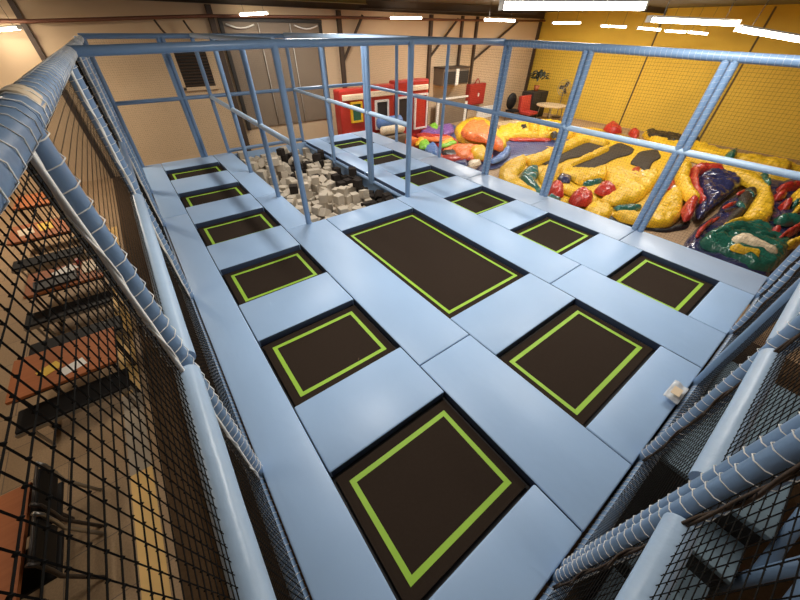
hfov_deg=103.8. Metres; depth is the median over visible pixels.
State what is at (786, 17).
wall
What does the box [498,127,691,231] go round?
inflatable play structure
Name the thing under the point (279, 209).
pad
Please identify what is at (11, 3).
wall column
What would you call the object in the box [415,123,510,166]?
slide
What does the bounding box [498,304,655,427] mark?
trampoline
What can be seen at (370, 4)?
roof beam
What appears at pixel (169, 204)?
pad
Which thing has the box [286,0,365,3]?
roof beam
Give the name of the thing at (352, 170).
cube
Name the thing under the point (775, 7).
trim
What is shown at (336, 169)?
cube
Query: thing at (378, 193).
cube
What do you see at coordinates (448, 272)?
trampoline
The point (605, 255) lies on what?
pad
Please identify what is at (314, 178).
cube
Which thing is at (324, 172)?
cube
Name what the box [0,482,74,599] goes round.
cafe table
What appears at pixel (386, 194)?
cube
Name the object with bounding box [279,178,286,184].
cube
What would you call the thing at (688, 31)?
fluorescent light
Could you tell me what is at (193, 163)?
pad
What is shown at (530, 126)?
heap
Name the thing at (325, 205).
cube
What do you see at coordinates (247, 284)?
trampoline
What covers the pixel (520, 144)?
mat
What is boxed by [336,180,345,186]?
cube
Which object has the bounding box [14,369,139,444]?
bench
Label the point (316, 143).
pad
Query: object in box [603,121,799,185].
sheet
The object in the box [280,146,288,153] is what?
cube
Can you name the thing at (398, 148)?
pad
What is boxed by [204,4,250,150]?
wall column
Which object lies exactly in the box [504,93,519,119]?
padded chair
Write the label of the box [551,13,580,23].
fluorescent light
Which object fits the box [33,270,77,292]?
serving tray
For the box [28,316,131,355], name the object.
bench
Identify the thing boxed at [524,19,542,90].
wall column
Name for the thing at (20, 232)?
card
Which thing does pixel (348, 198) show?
cube
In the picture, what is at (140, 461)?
trim
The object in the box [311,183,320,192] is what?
cube
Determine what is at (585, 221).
pad
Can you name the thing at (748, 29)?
fluorescent light
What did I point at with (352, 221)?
pad
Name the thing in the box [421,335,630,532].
pad
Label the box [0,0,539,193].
wall
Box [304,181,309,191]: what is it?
cube
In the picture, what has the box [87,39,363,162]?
safety net
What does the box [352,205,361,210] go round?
cube
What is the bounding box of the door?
[217,18,332,129]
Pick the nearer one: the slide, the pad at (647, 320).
the pad at (647, 320)
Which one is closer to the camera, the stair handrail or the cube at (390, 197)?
the stair handrail
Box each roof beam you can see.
[142,0,545,18]
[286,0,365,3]
[359,0,536,13]
[624,6,667,13]
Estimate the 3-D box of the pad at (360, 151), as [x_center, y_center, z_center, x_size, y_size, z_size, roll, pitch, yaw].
[-1.040,-4.685,9.872,1.276,0.118,1.014,-26,47,-27]
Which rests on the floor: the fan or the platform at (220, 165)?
the fan
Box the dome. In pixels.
[454,117,506,151]
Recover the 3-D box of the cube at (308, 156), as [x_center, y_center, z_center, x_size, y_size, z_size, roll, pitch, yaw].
[-2.966,-4.644,10.238,0.250,0.294,0.253,-5,41,-7]
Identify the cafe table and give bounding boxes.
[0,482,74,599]
[5,327,139,426]
[6,218,85,268]
[12,192,49,222]
[23,259,122,326]
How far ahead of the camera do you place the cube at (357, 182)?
7.75 m
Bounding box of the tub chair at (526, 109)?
[518,95,537,117]
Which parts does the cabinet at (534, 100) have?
door, door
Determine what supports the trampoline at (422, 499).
on the platform at (220, 165)
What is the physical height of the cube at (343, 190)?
0.185 m
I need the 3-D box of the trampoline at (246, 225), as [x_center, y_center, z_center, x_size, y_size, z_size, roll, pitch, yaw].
[-3.096,-1.350,6.048,1.368,0.068,1.033,-26,47,-27]
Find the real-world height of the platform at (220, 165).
1.044 m
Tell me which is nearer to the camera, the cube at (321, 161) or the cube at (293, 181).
the cube at (293, 181)
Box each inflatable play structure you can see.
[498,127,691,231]
[675,161,792,276]
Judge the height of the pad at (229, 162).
0.118 m
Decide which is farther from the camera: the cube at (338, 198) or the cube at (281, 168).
the cube at (281, 168)
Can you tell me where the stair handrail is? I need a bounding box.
[707,507,799,599]
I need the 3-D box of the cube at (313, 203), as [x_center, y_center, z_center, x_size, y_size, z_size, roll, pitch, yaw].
[-2.037,-2.307,7.654,0.185,0.185,0.185,-22,46,-24]
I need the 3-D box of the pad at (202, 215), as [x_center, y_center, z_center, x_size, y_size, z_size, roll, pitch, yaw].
[-3.668,-1.893,6.584,1.320,0.118,0.902,-26,47,-27]
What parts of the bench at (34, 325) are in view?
leg, seat, edge trim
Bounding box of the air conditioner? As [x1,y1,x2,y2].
[433,65,470,85]
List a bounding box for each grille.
[443,71,455,84]
[458,70,468,82]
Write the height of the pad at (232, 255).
0.118 m
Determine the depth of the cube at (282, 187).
7.82 m
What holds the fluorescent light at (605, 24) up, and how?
hanging from the ceiling
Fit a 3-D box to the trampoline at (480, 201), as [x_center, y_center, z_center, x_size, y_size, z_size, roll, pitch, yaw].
[1.786,-2.177,7.080,1.324,0.068,1.045,-26,47,-27]
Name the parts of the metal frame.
rail, rail, rail, post, post, post, rail, post, post, rail, rail, post, post, post, rail, rail, post, rail, rail, rail, rail, post, rail, post, post, post, post, post, rail, rail, rail, rail, post, post, post, post, rail, post, rail, post, rail, rail, post, post, rail, rail, post, post, rail, rail, rail, rail, rail, post, post, post, post, post, rail, rail, post, post, rail, post, post, rail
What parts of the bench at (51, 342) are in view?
leg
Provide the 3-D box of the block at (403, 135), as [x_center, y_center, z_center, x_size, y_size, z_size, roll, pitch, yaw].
[-0.427,-7.027,13.875,1.200,0.630,0.960,-26,47,-27]
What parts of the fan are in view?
blade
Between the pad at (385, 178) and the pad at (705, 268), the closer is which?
the pad at (705, 268)
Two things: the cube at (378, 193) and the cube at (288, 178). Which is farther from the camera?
the cube at (288, 178)
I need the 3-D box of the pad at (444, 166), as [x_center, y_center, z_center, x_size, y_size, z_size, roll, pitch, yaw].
[1.361,-3.665,8.719,0.692,0.118,1.902,-26,47,-27]
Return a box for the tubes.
[772,179,799,249]
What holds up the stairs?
on the platform at (764, 593)
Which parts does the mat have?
edge trim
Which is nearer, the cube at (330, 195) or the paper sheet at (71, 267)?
the paper sheet at (71, 267)
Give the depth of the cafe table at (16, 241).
6.58 m
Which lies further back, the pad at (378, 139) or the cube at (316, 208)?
the pad at (378, 139)
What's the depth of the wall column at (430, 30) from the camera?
15.59 m
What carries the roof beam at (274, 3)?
attached to the ceiling
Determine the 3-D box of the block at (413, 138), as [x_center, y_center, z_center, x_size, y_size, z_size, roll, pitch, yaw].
[0.442,-7.012,14.009,0.600,0.450,0.600,-26,47,-27]
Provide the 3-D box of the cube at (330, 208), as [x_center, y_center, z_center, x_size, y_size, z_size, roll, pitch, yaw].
[-1.731,-2.276,7.624,0.185,0.185,0.185,-24,47,-26]
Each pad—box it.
[143,164,187,218]
[161,155,219,174]
[164,214,395,599]
[171,170,238,197]
[186,193,263,228]
[207,225,300,275]
[213,152,247,173]
[231,170,274,197]
[239,272,353,346]
[255,193,311,230]
[287,219,468,367]
[294,347,443,476]
[305,138,345,156]
[319,133,360,144]
[326,198,412,234]
[335,152,379,174]
[342,143,392,158]
[352,130,394,144]
[365,168,423,195]
[375,157,430,176]
[382,142,434,159]
[396,190,579,284]
[419,156,481,178]
[419,176,481,200]
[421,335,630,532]
[428,485,581,599]
[450,273,574,356]
[466,174,548,204]
[478,200,547,231]
[531,198,633,240]
[551,265,725,368]
[562,233,641,277]
[586,346,700,464]
[620,230,766,295]
[688,282,753,334]
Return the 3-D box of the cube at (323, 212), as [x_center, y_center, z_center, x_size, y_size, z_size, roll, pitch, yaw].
[-1.674,-1.928,6.984,0.224,0.279,0.253,24,46,25]
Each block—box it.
[377,132,405,143]
[405,136,418,147]
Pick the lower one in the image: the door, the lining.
the lining
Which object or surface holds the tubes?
on the floor
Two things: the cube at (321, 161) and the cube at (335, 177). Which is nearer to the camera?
the cube at (335, 177)
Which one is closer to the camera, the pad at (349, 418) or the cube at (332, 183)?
the pad at (349, 418)
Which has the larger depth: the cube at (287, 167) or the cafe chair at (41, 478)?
the cube at (287, 167)
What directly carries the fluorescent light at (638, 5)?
hanging from the ceiling
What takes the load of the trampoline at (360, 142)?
on the platform at (220, 165)
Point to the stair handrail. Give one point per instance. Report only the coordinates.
(789, 569)
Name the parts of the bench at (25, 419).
leg, edge trim, leg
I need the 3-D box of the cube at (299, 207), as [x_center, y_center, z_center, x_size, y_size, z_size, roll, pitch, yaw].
[-2.238,-1.982,6.990,0.185,0.185,0.185,19,44,20]
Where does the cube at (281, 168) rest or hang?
on the cube at (284, 174)
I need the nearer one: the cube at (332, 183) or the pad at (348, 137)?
the cube at (332, 183)
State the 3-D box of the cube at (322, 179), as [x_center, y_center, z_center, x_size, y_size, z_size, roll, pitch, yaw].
[-2.015,-3.108,8.156,0.261,0.296,0.250,-31,50,-32]
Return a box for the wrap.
[0,84,45,108]
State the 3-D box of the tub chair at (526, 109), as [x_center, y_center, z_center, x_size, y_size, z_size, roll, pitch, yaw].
[7.547,-11.300,18.492,0.900,1.246,0.948,-26,47,-27]
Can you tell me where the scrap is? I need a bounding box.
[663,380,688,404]
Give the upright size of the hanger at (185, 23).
0.462 m
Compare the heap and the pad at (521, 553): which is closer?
the pad at (521, 553)
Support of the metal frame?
on the platform at (220, 165)
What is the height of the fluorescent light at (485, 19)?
0.570 m
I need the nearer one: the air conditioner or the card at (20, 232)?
the card at (20, 232)
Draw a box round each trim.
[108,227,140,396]
[122,389,151,475]
[130,465,171,599]
[619,10,666,124]
[699,6,776,138]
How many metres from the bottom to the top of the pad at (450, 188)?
0.118 m
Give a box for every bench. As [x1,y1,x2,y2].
[11,245,86,278]
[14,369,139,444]
[24,291,118,338]
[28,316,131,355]
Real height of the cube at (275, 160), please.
0.185 m
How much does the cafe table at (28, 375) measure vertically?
0.750 m
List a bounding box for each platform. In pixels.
[113,176,799,599]
[164,165,412,475]
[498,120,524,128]
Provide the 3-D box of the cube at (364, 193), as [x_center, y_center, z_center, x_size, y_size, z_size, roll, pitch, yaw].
[-0.890,-2.637,7.779,0.199,0.227,0.215,-32,50,-32]
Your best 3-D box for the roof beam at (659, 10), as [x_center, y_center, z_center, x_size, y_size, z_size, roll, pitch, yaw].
[8.730,-11.777,12.576,9.300,0.180,0.180,-26,47,-27]
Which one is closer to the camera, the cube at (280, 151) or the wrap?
the wrap
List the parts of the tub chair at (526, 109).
backrest, seat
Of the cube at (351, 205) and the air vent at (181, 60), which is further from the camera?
the air vent at (181, 60)
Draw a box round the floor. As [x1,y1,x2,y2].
[0,111,799,599]
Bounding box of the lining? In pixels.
[234,142,397,198]
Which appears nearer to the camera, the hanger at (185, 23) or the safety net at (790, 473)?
the safety net at (790, 473)
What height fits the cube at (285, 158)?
0.185 m
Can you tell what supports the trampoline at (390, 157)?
on the platform at (220, 165)
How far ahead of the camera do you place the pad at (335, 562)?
2.75 m
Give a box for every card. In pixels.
[17,227,34,236]
[35,361,62,375]
[37,221,53,230]
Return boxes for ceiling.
[378,0,799,11]
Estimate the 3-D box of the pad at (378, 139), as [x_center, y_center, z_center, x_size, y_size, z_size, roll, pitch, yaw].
[-0.938,-5.669,11.020,0.692,0.118,1.942,-26,47,-27]
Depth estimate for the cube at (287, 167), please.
9.01 m
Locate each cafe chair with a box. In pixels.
[20,511,104,599]
[27,461,103,536]
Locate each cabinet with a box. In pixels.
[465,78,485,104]
[517,89,548,117]
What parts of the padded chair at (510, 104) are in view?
backrest, seat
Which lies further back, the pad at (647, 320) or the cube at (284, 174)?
the cube at (284, 174)
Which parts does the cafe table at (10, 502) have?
leg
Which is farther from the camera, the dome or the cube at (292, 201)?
the dome
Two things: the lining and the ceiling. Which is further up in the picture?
the ceiling
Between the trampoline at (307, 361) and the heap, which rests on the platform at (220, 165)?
the trampoline at (307, 361)
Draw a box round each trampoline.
[167,165,224,181]
[180,185,247,208]
[196,212,278,253]
[222,249,323,312]
[260,304,396,414]
[330,396,530,599]
[334,140,365,148]
[346,213,523,318]
[362,153,404,164]
[400,169,449,185]
[449,190,510,214]
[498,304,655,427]
[514,217,593,254]
[609,256,714,315]
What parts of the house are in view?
wall panel, wall panel, wall panel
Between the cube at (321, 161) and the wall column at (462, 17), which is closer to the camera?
the cube at (321, 161)
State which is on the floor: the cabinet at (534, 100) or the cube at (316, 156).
the cabinet at (534, 100)
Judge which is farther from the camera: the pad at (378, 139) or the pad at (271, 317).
the pad at (378, 139)
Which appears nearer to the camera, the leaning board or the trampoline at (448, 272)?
the trampoline at (448, 272)
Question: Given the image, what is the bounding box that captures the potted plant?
[530,69,549,90]
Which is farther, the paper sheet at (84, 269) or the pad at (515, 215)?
the pad at (515, 215)
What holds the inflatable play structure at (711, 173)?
on the floor
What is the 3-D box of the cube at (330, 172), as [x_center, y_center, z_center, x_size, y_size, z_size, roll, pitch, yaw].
[-1.868,-3.465,8.722,0.185,0.185,0.185,30,48,29]
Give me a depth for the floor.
4.01 m
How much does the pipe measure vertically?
0.550 m
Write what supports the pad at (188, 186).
on the platform at (220, 165)
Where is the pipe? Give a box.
[0,14,545,23]
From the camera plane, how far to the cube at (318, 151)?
9.57 m
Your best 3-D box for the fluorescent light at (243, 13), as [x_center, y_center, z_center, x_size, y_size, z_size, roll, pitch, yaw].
[-4.793,-9.589,10.138,0.926,0.607,0.160,-1,41,-2]
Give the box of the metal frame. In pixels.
[0,32,799,599]
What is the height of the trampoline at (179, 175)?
0.068 m
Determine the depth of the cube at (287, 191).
7.62 m
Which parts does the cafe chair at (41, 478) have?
frame, seat, backrest, leg, leg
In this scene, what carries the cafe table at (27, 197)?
on the floor
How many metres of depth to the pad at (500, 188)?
7.42 m
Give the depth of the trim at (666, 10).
16.34 m
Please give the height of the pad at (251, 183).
0.118 m
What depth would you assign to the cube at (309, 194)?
7.69 m
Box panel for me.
[476,105,492,117]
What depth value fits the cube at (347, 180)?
8.24 m
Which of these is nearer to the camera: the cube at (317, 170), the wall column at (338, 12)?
the cube at (317, 170)
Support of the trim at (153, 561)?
on the floor
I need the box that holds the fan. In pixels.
[551,79,570,117]
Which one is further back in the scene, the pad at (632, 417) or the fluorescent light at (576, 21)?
the fluorescent light at (576, 21)
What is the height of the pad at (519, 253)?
0.118 m
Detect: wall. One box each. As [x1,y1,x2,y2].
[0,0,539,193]
[527,4,799,159]
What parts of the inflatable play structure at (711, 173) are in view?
belly panel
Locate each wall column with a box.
[7,0,113,177]
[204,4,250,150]
[335,10,362,87]
[426,14,458,120]
[456,16,464,64]
[466,16,517,117]
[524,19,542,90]
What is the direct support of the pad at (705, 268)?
on the platform at (220, 165)
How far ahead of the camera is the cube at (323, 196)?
7.04 m
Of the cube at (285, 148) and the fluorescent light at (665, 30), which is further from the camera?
the fluorescent light at (665, 30)
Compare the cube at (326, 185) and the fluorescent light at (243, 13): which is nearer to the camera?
the cube at (326, 185)
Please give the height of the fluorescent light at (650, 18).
0.780 m
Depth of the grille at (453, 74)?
16.29 m
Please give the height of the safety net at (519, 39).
2.710 m
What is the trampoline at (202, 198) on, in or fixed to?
on the platform at (220, 165)
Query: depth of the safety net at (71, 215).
0.97 m
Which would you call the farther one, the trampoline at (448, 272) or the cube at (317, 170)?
the cube at (317, 170)
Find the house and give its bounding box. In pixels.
[333,78,428,137]
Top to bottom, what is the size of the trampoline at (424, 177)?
0.068 m
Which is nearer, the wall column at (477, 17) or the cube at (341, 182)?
the cube at (341, 182)
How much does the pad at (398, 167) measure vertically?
0.118 m
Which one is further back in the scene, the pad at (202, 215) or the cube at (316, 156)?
the cube at (316, 156)
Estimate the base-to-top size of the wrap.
0.118 m
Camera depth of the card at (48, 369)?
3.95 m
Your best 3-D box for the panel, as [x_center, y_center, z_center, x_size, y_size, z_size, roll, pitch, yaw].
[5.215,-11.524,19.199,1.500,0.620,0.060,-26,47,-27]
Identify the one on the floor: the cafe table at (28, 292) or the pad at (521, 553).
the cafe table at (28, 292)
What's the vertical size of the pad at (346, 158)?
0.118 m
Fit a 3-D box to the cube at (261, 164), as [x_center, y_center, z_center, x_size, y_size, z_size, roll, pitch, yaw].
[-4.194,-4.035,9.451,0.253,0.286,0.236,23,45,24]
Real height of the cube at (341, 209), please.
0.185 m
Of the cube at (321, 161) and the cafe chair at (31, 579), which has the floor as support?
the cafe chair at (31, 579)
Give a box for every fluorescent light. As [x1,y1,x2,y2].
[0,6,23,31]
[239,0,268,15]
[390,0,421,18]
[484,2,515,21]
[498,0,649,10]
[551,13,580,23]
[600,11,627,27]
[636,5,663,30]
[645,0,741,26]
[664,5,694,32]
[687,8,717,34]
[733,0,799,42]
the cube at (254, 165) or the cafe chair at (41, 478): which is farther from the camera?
the cube at (254, 165)
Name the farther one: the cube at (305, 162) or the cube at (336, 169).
the cube at (305, 162)
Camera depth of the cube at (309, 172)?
8.77 m
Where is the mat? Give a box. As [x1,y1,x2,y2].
[475,137,568,171]
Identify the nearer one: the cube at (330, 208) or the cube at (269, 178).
the cube at (330, 208)
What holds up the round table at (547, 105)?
on the floor
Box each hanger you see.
[153,19,165,32]
[183,20,193,32]
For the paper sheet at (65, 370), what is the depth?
3.98 m
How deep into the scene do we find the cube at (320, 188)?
7.80 m
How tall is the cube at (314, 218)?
0.185 m
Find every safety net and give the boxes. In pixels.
[0,35,308,599]
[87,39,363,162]
[369,39,799,275]
[538,251,799,599]
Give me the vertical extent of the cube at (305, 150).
0.185 m
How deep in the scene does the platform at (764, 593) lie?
3.48 m
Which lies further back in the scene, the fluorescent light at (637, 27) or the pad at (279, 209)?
the fluorescent light at (637, 27)
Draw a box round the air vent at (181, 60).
[170,52,219,90]
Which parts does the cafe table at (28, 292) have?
leg, under frame, leg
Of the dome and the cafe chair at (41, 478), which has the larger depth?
the dome
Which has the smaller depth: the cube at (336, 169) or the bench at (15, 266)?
the bench at (15, 266)
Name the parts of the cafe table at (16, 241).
leg, under frame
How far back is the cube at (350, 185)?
7.96 m
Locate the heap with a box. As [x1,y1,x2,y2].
[499,119,575,141]
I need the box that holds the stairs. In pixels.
[585,362,799,599]
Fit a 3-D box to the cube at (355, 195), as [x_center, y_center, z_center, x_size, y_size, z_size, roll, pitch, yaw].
[-1.102,-2.507,7.617,0.185,0.185,0.185,-22,45,-24]
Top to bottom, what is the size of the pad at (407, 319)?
0.118 m
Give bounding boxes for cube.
[237,151,244,158]
[250,161,258,170]
[256,169,267,178]
[258,161,265,168]
[268,175,278,184]
[271,156,279,165]
[276,148,284,155]
[276,163,284,171]
[279,170,288,178]
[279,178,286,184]
[279,185,288,190]
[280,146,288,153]
[281,154,288,161]
[282,189,292,194]
[285,165,290,173]
[285,177,294,185]
[286,195,296,202]
[286,199,295,206]
[289,179,298,187]
[289,183,298,193]
[295,205,303,214]
[302,147,309,154]
[303,161,310,168]
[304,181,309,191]
[306,153,311,159]
[306,169,314,176]
[306,189,312,198]
[310,215,318,222]
[311,175,319,184]
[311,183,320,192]
[311,200,318,205]
[311,204,322,215]
[312,153,320,160]
[312,167,320,174]
[316,159,323,167]
[317,150,324,157]
[317,202,328,208]
[318,187,329,193]
[318,192,328,202]
[318,208,331,217]
[319,174,327,183]
[320,183,330,190]
[321,170,328,179]
[323,166,330,171]
[324,159,332,166]
[325,179,335,190]
[328,171,336,179]
[328,192,333,202]
[328,202,332,210]
[331,173,339,182]
[332,166,340,174]
[333,193,344,204]
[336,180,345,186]
[337,186,347,196]
[337,205,348,214]
[343,178,351,185]
[344,194,351,204]
[348,166,356,175]
[348,183,355,191]
[348,203,354,210]
[349,191,359,202]
[352,178,362,188]
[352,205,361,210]
[359,189,369,198]
[361,201,371,206]
[369,193,376,200]
[374,189,383,199]
[382,192,391,200]
[385,195,393,200]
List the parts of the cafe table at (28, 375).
leg, under frame, leg, leg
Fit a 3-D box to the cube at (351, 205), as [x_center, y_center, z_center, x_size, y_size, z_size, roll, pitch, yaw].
[-1.108,-2.104,7.288,0.253,0.307,0.291,-25,47,-27]
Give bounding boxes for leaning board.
[435,95,467,124]
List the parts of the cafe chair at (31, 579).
frame, seat, backrest, leg, leg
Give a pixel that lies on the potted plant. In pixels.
(543, 74)
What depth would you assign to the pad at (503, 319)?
4.16 m
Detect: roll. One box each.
[376,115,402,128]
[380,125,404,134]
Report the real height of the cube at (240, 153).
0.185 m
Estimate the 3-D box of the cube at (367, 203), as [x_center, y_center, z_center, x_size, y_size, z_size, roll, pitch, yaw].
[-0.759,-2.131,7.154,0.185,0.222,0.222,-26,48,-28]
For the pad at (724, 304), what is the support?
on the platform at (220, 165)
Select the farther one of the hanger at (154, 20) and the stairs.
the hanger at (154, 20)
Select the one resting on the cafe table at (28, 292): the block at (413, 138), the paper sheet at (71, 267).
the paper sheet at (71, 267)
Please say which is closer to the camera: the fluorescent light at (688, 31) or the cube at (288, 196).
the cube at (288, 196)
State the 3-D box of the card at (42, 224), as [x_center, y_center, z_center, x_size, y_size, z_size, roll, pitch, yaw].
[-7.673,-1.608,6.790,0.440,0.006,0.240,30,49,30]
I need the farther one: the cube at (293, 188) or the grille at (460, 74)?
the grille at (460, 74)
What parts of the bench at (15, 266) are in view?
edge trim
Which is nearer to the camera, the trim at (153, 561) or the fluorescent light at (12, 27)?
the trim at (153, 561)
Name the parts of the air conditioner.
lid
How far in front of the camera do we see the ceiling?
12.45 m
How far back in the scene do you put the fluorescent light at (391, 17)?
12.44 m
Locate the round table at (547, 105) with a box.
[536,102,565,120]
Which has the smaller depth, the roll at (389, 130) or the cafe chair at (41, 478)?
the cafe chair at (41, 478)
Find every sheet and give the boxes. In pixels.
[52,264,77,274]
[61,357,86,374]
[81,259,97,273]
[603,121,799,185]
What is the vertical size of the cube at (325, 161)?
0.185 m
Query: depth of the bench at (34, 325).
5.17 m
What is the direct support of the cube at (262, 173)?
on the cube
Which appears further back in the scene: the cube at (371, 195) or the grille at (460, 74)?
the grille at (460, 74)
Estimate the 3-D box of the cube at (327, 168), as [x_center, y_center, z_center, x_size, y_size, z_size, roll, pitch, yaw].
[-2.092,-3.719,9.014,0.185,0.185,0.185,-20,45,-22]
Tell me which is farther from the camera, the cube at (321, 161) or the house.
the house
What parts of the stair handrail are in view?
post, rail, rail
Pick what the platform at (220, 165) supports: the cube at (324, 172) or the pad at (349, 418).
the pad at (349, 418)
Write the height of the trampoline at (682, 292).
0.068 m
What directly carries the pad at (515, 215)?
on the platform at (220, 165)
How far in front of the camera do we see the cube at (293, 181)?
8.15 m
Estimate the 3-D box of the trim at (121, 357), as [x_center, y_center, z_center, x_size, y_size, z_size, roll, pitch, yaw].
[-5.770,-0.283,6.426,0.220,0.006,6.220,-26,47,-27]

